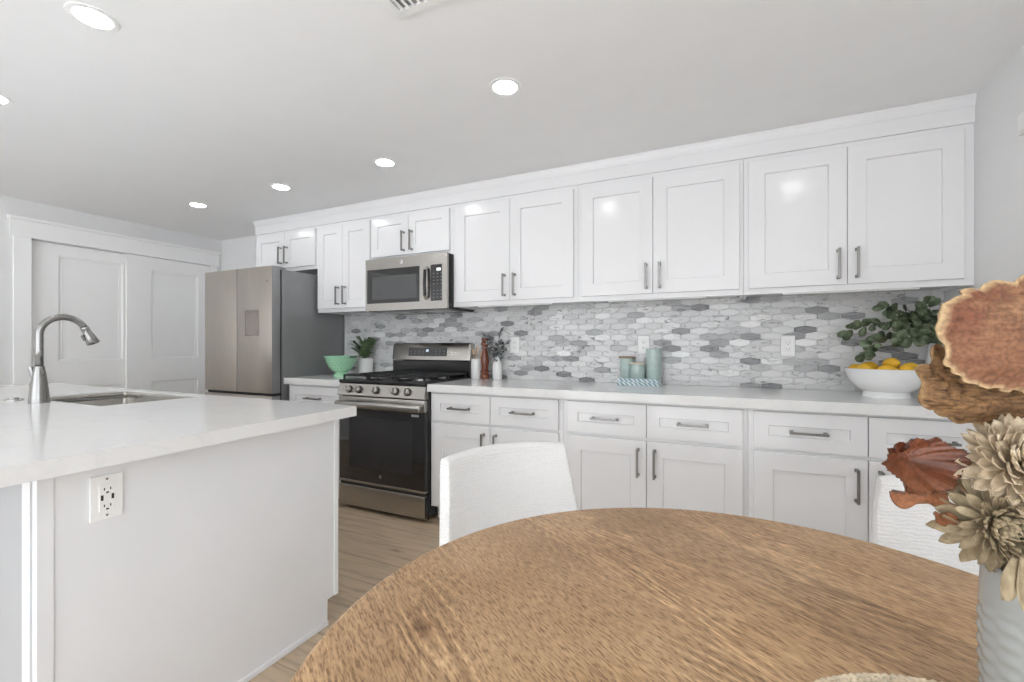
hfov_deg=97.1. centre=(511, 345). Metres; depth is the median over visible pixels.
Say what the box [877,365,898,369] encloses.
lemon
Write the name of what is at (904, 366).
lemon
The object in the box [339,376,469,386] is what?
cooktop
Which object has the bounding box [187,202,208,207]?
recessed light
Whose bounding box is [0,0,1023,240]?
ceiling
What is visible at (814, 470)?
base cabinet
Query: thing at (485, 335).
leaf sprig
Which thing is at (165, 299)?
door
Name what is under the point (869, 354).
eucalyptus sprig
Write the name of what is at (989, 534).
dried flower
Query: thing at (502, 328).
leaf sprig
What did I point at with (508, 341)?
leaf sprig
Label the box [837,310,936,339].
eucalyptus sprig
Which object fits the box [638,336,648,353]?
wall outlet
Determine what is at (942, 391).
mushroom
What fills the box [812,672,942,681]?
placemat
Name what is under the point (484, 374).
pepper mill
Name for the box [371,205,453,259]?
upper cabinet
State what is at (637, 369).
canister
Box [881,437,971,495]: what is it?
curled leaf
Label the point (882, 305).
eucalyptus sprig
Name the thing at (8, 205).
wall
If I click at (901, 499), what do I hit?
curled leaf
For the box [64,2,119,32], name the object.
recessed light
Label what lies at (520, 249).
upper cabinet
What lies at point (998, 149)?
wall
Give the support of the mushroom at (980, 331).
in the vase at (1000, 623)
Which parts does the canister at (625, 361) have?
lid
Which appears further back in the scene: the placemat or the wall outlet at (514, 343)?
the wall outlet at (514, 343)
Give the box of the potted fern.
[350,336,376,372]
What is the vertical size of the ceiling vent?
0.011 m
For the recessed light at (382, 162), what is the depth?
2.79 m
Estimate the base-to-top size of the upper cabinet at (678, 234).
0.738 m
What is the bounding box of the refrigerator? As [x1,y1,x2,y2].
[205,265,343,400]
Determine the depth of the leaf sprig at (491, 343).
3.34 m
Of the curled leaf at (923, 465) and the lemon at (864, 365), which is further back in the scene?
the lemon at (864, 365)
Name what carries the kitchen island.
on the floor
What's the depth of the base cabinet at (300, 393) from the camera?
3.41 m
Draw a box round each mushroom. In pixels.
[914,344,1023,425]
[934,275,1023,392]
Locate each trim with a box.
[7,214,220,384]
[253,93,976,235]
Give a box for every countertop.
[0,383,356,487]
[284,373,359,386]
[427,378,949,419]
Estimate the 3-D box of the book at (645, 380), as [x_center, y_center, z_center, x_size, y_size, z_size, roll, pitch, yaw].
[0.819,0.222,2.891,0.252,0.021,0.150,0,0,27]
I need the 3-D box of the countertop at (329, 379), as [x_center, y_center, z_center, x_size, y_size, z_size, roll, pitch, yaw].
[-1.372,0.278,3.687,0.598,0.049,0.644,0,0,25]
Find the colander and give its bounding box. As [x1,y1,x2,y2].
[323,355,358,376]
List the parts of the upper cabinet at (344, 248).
door, handle, handle, door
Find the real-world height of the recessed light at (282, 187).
0.004 m
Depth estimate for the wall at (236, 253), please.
4.74 m
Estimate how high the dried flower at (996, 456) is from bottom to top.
0.300 m
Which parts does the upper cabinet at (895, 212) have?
door, handle, handle, door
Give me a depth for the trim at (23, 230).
3.55 m
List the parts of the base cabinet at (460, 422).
handle, drawer, door, handle, handle, drawer, door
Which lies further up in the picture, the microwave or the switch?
the microwave
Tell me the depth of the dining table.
0.71 m
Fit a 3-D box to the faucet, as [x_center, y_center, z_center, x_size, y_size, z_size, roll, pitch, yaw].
[-2.106,0.057,2.129,0.107,0.405,0.253,0,0,25]
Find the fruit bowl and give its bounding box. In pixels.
[844,367,920,398]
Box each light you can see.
[0,94,13,104]
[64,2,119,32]
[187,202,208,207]
[270,183,291,190]
[373,158,396,166]
[477,303,553,307]
[489,77,521,96]
[608,297,706,301]
[782,288,919,294]
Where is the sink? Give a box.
[50,391,189,405]
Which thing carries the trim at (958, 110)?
attached to the wall at (236, 253)
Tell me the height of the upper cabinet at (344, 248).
0.732 m
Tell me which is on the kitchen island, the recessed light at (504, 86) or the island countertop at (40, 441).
the island countertop at (40, 441)
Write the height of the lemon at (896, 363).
0.060 m
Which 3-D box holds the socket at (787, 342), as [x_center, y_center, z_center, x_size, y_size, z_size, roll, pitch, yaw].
[1.596,0.003,2.616,0.033,0.068,0.002,0,0,25]
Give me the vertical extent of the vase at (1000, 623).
0.172 m
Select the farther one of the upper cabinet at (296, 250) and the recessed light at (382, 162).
the upper cabinet at (296, 250)
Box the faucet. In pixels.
[28,314,99,403]
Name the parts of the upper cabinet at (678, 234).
door, handle, handle, door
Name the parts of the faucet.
lever, spout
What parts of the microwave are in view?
door glass, handle, keypad panel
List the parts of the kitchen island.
panel, corner post, shoe moulding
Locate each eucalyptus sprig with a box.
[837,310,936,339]
[855,321,935,361]
[872,301,936,328]
[891,323,941,347]
[915,296,942,344]
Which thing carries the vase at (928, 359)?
on the countertop at (801, 400)
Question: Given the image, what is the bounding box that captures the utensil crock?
[471,359,480,378]
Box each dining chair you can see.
[439,442,578,545]
[869,475,978,575]
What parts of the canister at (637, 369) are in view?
lid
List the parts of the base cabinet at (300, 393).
handle, drawer, door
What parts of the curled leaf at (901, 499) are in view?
stem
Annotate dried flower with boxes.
[925,478,1023,611]
[953,413,1023,514]
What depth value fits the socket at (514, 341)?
3.36 m
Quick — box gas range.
[334,343,474,519]
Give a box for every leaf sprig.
[483,333,500,360]
[485,340,501,357]
[493,327,503,360]
[495,340,510,361]
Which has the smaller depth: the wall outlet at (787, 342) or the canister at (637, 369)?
the wall outlet at (787, 342)
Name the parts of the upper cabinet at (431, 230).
door, handle, handle, door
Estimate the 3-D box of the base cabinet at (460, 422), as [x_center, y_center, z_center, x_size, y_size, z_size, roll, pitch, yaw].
[-0.004,0.732,3.028,0.915,0.858,0.659,0,0,25]
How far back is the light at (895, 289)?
2.25 m
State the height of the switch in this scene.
0.014 m
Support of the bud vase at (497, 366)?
on the countertop at (801, 400)
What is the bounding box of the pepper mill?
[480,338,489,378]
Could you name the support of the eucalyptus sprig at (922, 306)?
in the vase at (928, 359)
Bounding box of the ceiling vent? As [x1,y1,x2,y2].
[379,0,449,19]
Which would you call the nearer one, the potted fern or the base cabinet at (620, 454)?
the base cabinet at (620, 454)
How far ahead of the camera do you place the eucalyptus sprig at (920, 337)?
2.17 m
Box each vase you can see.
[493,357,501,379]
[925,343,935,363]
[976,563,1023,681]
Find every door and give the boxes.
[32,240,124,387]
[125,254,209,393]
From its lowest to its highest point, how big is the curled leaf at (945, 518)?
0.194 m
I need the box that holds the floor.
[248,498,439,681]
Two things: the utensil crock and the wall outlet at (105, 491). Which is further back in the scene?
the utensil crock
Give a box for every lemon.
[848,364,858,368]
[857,363,872,368]
[865,362,878,368]
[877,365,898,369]
[882,358,900,368]
[899,364,913,369]
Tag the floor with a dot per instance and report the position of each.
(373, 544)
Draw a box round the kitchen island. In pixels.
[0,420,337,681]
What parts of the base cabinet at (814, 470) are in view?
handle, drawer, door, handle, door, drawer, handle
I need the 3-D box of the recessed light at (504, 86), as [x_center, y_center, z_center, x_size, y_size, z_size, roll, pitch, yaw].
[-0.030,-1.126,1.978,0.144,0.004,0.144,0,0,25]
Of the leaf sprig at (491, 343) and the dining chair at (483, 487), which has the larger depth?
the leaf sprig at (491, 343)
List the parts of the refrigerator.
door, drawer, dispenser frame, dispenser panel, door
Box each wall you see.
[0,195,220,385]
[221,235,931,390]
[944,46,1023,302]
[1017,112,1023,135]
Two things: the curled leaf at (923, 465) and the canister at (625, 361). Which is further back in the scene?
the canister at (625, 361)
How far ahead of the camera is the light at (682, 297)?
2.65 m
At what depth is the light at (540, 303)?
3.04 m
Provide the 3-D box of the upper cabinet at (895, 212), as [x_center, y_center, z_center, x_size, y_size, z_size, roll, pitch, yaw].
[1.725,-0.635,2.360,0.926,0.738,0.384,0,0,25]
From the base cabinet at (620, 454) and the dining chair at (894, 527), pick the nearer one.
the dining chair at (894, 527)
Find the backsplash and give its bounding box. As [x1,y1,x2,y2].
[346,289,943,392]
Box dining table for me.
[290,508,978,681]
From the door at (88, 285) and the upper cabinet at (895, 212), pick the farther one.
the door at (88, 285)
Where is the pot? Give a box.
[357,358,373,372]
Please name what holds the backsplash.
attached to the wall at (236, 253)
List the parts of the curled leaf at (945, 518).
stem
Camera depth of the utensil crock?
3.40 m
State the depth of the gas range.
3.10 m
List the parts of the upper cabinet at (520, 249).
door, handle, handle, door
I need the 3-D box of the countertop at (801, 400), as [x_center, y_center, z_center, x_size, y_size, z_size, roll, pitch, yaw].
[0.837,0.278,2.638,2.771,0.049,0.644,0,0,25]
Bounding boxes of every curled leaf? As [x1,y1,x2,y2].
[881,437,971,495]
[889,486,957,508]
[933,511,960,526]
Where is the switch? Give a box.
[3,397,23,400]
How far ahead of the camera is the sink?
2.48 m
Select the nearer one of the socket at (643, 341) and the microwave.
the socket at (643, 341)
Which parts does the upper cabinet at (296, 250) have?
door, handle, handle, door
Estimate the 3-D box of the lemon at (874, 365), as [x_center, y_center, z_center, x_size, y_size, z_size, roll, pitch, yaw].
[1.808,0.113,2.291,0.068,0.061,0.070,0,0,-42]
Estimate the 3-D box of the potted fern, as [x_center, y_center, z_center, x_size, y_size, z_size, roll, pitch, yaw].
[-1.259,0.086,3.873,0.286,0.334,0.174,0,0,17]
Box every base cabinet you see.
[289,384,340,497]
[431,392,563,517]
[564,399,747,516]
[748,409,976,541]
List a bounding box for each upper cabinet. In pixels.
[256,226,317,274]
[318,218,371,314]
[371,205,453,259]
[454,185,590,309]
[578,159,743,305]
[742,123,973,299]
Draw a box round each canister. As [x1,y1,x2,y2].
[619,356,634,377]
[630,362,644,378]
[646,348,661,378]
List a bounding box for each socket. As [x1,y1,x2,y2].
[99,482,114,511]
[513,340,516,349]
[641,339,645,349]
[785,340,790,351]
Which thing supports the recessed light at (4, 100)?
in the ceiling
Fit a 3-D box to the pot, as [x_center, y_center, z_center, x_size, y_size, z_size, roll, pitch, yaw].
[-1.260,0.183,3.886,0.136,0.141,0.136,0,0,25]
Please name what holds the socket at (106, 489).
attached to the wall outlet at (105, 491)
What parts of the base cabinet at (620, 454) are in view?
handle, drawer, door, handle, handle, handle, drawer, door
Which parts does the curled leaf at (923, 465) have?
stem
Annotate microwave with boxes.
[366,252,474,314]
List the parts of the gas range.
knob, handle, control panel, oven door, door trim, door trim, drawer, knob, knob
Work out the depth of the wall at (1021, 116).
1.63 m
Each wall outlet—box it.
[89,471,122,522]
[510,337,518,352]
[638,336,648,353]
[781,335,794,355]
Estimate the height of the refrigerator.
1.775 m

